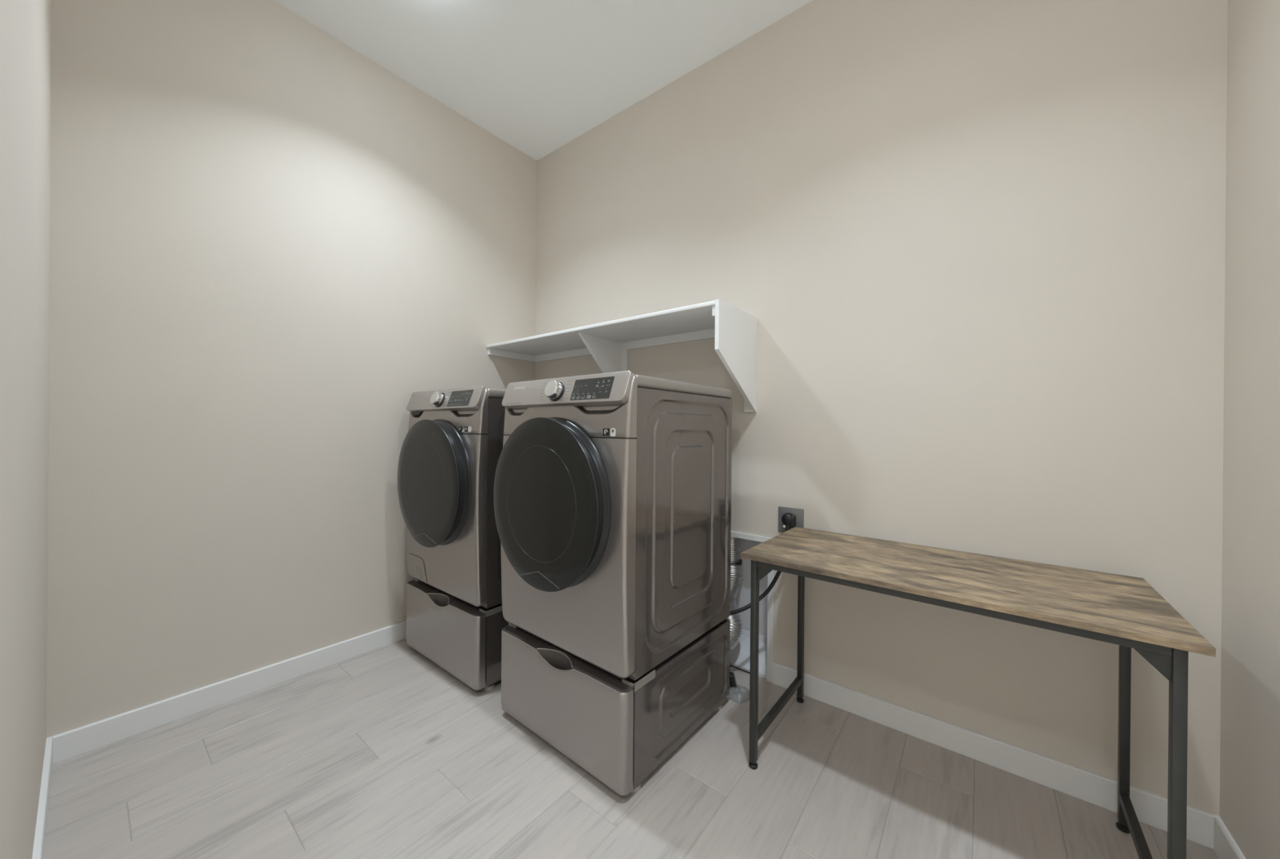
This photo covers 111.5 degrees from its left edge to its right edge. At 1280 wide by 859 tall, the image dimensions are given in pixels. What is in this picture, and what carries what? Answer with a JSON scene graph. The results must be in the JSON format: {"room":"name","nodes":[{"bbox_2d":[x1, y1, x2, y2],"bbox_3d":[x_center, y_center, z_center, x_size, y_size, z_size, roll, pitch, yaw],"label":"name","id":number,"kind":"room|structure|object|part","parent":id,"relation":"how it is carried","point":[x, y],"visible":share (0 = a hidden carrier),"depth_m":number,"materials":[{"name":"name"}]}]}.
{"room":"laundry room","nodes":[
{"label":"laundry room","id":0,"kind":"room"},
{"bbox_2d":[0,0,52,858],"bbox_3d":[-0.865,-0.355,0.509,3.077,3.153,0.120,1,0,38],"label":"wall","id":1,"kind":"structure","parent":0,"point":[25,25],"depth_m":0.88,"materials":[{"name":"beige paint"}]},
{"bbox_2d":[31,736,53,858],"bbox_3d":[-1.411,1.119,1.013,1.620,0.093,0.013,1,0,38],"label":"baseboard","id":2,"kind":"structure","parent":1,"relation":"attached to","point":[38,850],"depth_m":1.26,"materials":[{"name":"white wood"}]},
{"bbox_2d":[46,0,536,737],"bbox_3d":[-1.406,-0.361,2.411,0.120,3.153,2.446,1,0,38],"label":"wall","id":3,"kind":"structure","parent":0,"point":[266,239],"depth_m":1.90,"materials":[{"name":"beige paint"}]},
{"bbox_2d":[52,620,405,764],"bbox_3d":[-1.407,1.118,2.320,0.013,0.093,2.049,1,0,38],"label":"baseboard","id":4,"kind":"structure","parent":3,"relation":"attached to","point":[68,744],"depth_m":1.82,"materials":[{"name":"white wood"}]},
{"bbox_2d":[273,0,812,160],"bbox_3d":[-0.587,-1.978,-0.066,4.400,0.100,5.350,1,0,38],"label":"ceiling","id":5,"kind":"structure","parent":0,"point":[537,76],"depth_m":2.19,"materials":[{"name":"white paint"}]},
{"bbox_2d":[44,638,1218,858],"bbox_3d":[-0.616,1.175,-0.063,4.400,0.001,5.350,1,0,38],"label":"floor","id":6,"kind":"structure","parent":0,"point":[384,752],"depth_m":1.42,"materials":[{"name":"beige wood"}]},
{"bbox_2d":[405,577,508,689],"bbox_3d":[-0.771,0.988,2.381,0.688,0.365,0.690,1,0,38],"label":"pedestal","id":7,"kind":"object","parent":6,"relation":"on","point":[463,638],"visible":0.26,"depth_m":2.01,"materials":[{"name":"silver metal"}]},
{"bbox_3d":[-0.968,0.850,2.129,0.196,0.063,0.040,1,0,38],"label":"handle","id":8,"kind":"part","parent":7,"relation":"part of","materials":[{"name":"grey metal"}]},
{"bbox_2d":[397,385,506,608],"bbox_3d":[-0.784,0.305,2.357,0.688,1.001,0.759,1,0,38],"label":"washing machine","id":9,"kind":"object","parent":7,"relation":"on","point":[451,448],"visible":0.5,"depth_m":1.98,"materials":[{"name":"silver metal"}]},
{"bbox_3d":[-1.017,0.253,2.059,0.591,0.600,0.003,1,0,38],"label":"door glass","id":10,"kind":"part","parent":9,"relation":"part of","materials":[{"name":"black glass"}]},
{"bbox_3d":[-0.980,-0.149,2.101,0.067,0.070,0.047,1,0,38],"label":"knob","id":11,"kind":"part","parent":9,"relation":"part of","materials":[{"name":"silver metal"}]},
{"bbox_3d":[-0.970,-0.143,2.114,0.075,0.073,0.032,1,0,38],"label":"knob","id":12,"kind":"part","parent":9,"relation":"part of","materials":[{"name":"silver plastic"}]},
{"bbox_3d":[-0.964,0.402,2.128,0.686,0.763,0.053,1,0,38],"label":"panel","id":13,"kind":"part","parent":9,"relation":"part of","materials":[{"name":"beige metal"}]},
{"bbox_3d":[-0.959,-0.143,2.128,0.673,0.108,0.063,1,0,38],"label":"control panel","id":14,"kind":"part","parent":9,"relation":"part of","materials":[{"name":"grey metal"}]},
{"bbox_3d":[-0.982,0.253,2.103,0.596,0.605,0.024,1,0,38],"label":"door","id":15,"kind":"part","parent":9,"relation":"part of","materials":[{"name":"black plastic"}]},
{"bbox_3d":[-0.745,-0.165,2.400,0.688,0.040,0.648,1,0,38],"label":"lid","id":16,"kind":"part","parent":9,"relation":"part of","materials":[{"name":"grey metal"}]},
{"bbox_2d":[501,618,729,795],"bbox_3d":[-0.096,0.995,1.839,0.688,0.365,0.690,1,0,40],"label":"pedestal","id":17,"kind":"object","parent":6,"relation":"on","point":[616,729],"visible":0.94,"depth_m":1.55,"materials":[{"name":"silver metal"}]},
{"bbox_3d":[-0.299,0.856,1.592,0.196,0.063,0.040,1,0,40],"label":"handle","id":18,"kind":"part","parent":17,"relation":"part of","materials":[{"name":"grey metal"}]},
{"bbox_3d":[-0.299,0.985,1.593,0.686,0.322,0.050,1,0,40],"label":"drawer","id":19,"kind":"part","parent":17,"relation":"part of","materials":[{"name":"beige metal"}]},
{"bbox_2d":[493,370,732,679],"bbox_3d":[-0.109,0.311,1.815,0.688,1.001,0.759,1,0,40],"label":"dryer","id":20,"kind":"object","parent":17,"relation":"on","point":[612,494],"visible":1,"depth_m":1.51,"materials":[{"name":"silver metal"}]},
{"bbox_3d":[-0.354,0.259,1.527,0.576,0.603,0.003,1,0,40],"label":"door glass","id":21,"kind":"part","parent":20,"relation":"part of","materials":[{"name":"black glass"}]},
{"bbox_3d":[-0.311,-0.142,1.565,0.067,0.070,0.047,1,0,40],"label":"knob","id":22,"kind":"part","parent":20,"relation":"part of","materials":[{"name":"silver metal"}]},
{"bbox_3d":[-0.301,-0.137,1.577,0.075,0.073,0.032,1,0,40],"label":"knob","id":23,"kind":"part","parent":20,"relation":"part of","materials":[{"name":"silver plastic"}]},
{"bbox_3d":[-0.290,-0.136,1.591,0.673,0.108,0.063,1,0,40],"label":"control panel","id":24,"kind":"part","parent":20,"relation":"part of","materials":[{"name":"grey metal"}]},
{"bbox_3d":[-0.295,0.408,1.591,0.686,0.763,0.053,1,0,40],"label":"panel","id":25,"kind":"part","parent":20,"relation":"part of","materials":[{"name":"beige metal"}]},
{"bbox_3d":[-0.318,0.260,1.570,0.581,0.608,0.024,1,0,40],"label":"door","id":26,"kind":"part","parent":20,"relation":"part of","materials":[{"name":"black plastic"}]},
{"bbox_3d":[-0.069,-0.158,1.857,0.688,0.040,0.648,1,0,40],"label":"lid","id":27,"kind":"part","parent":20,"relation":"part of","materials":[{"name":"grey metal"}]},
{"bbox_2d":[729,512,795,614],"bbox_3d":[0.517,0.609,1.982,0.372,0.462,0.067,1,0,-1],"label":"power cord","id":28,"kind":"object","parent":20,"relation":"hanging from","point":[788,519],"visible":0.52,"depth_m":1.98,"materials":[{"name":"black rubber"}]},
{"bbox_2d":[728,684,749,704],"bbox_3d":[0.444,1.167,1.946,0.124,0.029,0.104,0,0,-40],"label":"pouch","id":29,"kind":"object","parent":6,"relation":"on","point":[740,694],"visible":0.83,"depth_m":1.92,"materials":[{"name":"plastic"}]},
{"bbox_2d":[729,671,736,687],"bbox_3d":[0.425,1.150,1.995,0.045,0.064,0.038,1,0,18],"label":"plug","id":30,"kind":"object","parent":29,"relation":"on","point":[732,679],"visible":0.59,"depth_m":1.98,"materials":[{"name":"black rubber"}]},
{"bbox_2d":[729,664,750,673],"bbox_3d":[0.459,1.174,2.146,0.219,0.016,0.024,1,0,23],"label":"cord","id":31,"kind":"object","parent":6,"relation":"on","point":[730,664],"visible":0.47,"depth_m":2.13,"materials":[{"name":"black rubber"}]},
{"bbox_2d":[740,526,1215,858],"bbox_3d":[0.927,0.813,1.420,1.040,0.748,0.548,1,0,39],"label":"console table","id":32,"kind":"object","parent":6,"relation":"on","point":[1126,611],"visible":1,"depth_m":1.25,"materials":[{"name":"brown laminate"}]},
{"bbox_3d":[0.401,0.807,1.529,0.021,0.710,0.028,1,0,39],"label":"leg","id":33,"kind":"part","parent":32,"relation":"part of","materials":[{"name":"black metal"}]},
{"bbox_3d":[0.702,0.810,1.901,0.021,0.710,0.028,1,0,39],"label":"leg","id":34,"kind":"part","parent":32,"relation":"part of","materials":[{"name":"black metal"}]},
{"bbox_3d":[0.774,0.468,1.227,0.934,0.023,0.020,1,0,39],"label":"rail","id":35,"kind":"part","parent":32,"relation":"part of","materials":[{"name":"black metal"}]},
{"bbox_3d":[1.444,0.817,1.300,0.021,0.710,0.028,1,0,39],"label":"leg","id":36,"kind":"part","parent":32,"relation":"part of","materials":[{"name":"black metal"}]},
{"bbox_3d":[1.143,0.815,0.928,0.021,0.710,0.028,1,0,39],"label":"leg","id":37,"kind":"part","parent":32,"relation":"part of","materials":[{"name":"black metal"}]},
{"bbox_2d":[534,0,1227,815],"bbox_3d":[0.530,-0.344,2.288,3.077,3.153,0.250,1,0,38],"label":"wall","id":38,"kind":"structure","parent":0,"point":[975,248],"depth_m":1.62,"materials":[{"name":"beige paint"}]},
{"bbox_2d":[486,298,757,413],"bbox_3d":[-0.218,-0.315,2.466,1.682,0.456,0.392,1,0,38],"label":"wall shelf","id":39,"kind":"object","parent":38,"relation":"attached to","point":[735,331],"visible":0.88,"depth_m":2.24,"materials":[{"name":"white wood"}]},
{"bbox_3d":[0.437,-0.308,1.953,0.018,0.456,0.392,1,0,38],"label":"panel","id":40,"kind":"part","parent":39,"relation":"part of","materials":[{"name":"white wood"}]},
{"bbox_2d":[725,536,742,651],"bbox_3d":[0.391,0.825,2.166,0.330,0.579,0.191,0,0,-39],"label":"vent duct","id":41,"kind":"object","parent":38,"relation":"in","point":[735,624],"visible":0.39,"depth_m":2.19,"materials":[{"name":"silver metal"}]},
{"bbox_2d":[730,530,774,683],"bbox_3d":[0.450,0.845,2.177,0.448,0.675,0.012,1,0,38],"label":"trim","id":42,"kind":"structure","parent":38,"relation":"attached to","point":[771,595],"depth_m":2.04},
{"bbox_2d":[777,506,804,533],"bbox_3d":[0.690,0.418,1.996,0.117,0.121,0.006,1,0,38],"label":"wall outlet","id":43,"kind":"object","parent":38,"relation":"attached to","point":[799,513],"visible":0.45,"depth_m":1.99,"materials":[{"name":"metal"}]},
{"bbox_2d":[773,662,1221,848],"bbox_3d":[1.135,1.142,1.637,1.299,0.093,0.013,1,0,38],"label":"baseboard","id":44,"kind":"structure","parent":38,"relation":"attached to","point":[1150,808],"depth_m":1.52,"materials":[{"name":"white wood"}]},
{"bbox_2d":[1219,0,1279,858],"bbox_3d":[1.110,-0.337,0.438,0.120,3.153,2.446,1,0,38],"label":"wall","id":45,"kind":"structure","parent":0,"point":[1250,763],"depth_m":1.11,"materials":[{"name":"beige paint"}]},
{"bbox_2d":[1213,817,1245,858],"bbox_3d":[1.000,1.142,0.424,0.013,0.093,2.062,1,0,38],"label":"baseboard","id":46,"kind":"structure","parent":45,"relation":"attached to","point":[1225,846],"depth_m":1.19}
]}

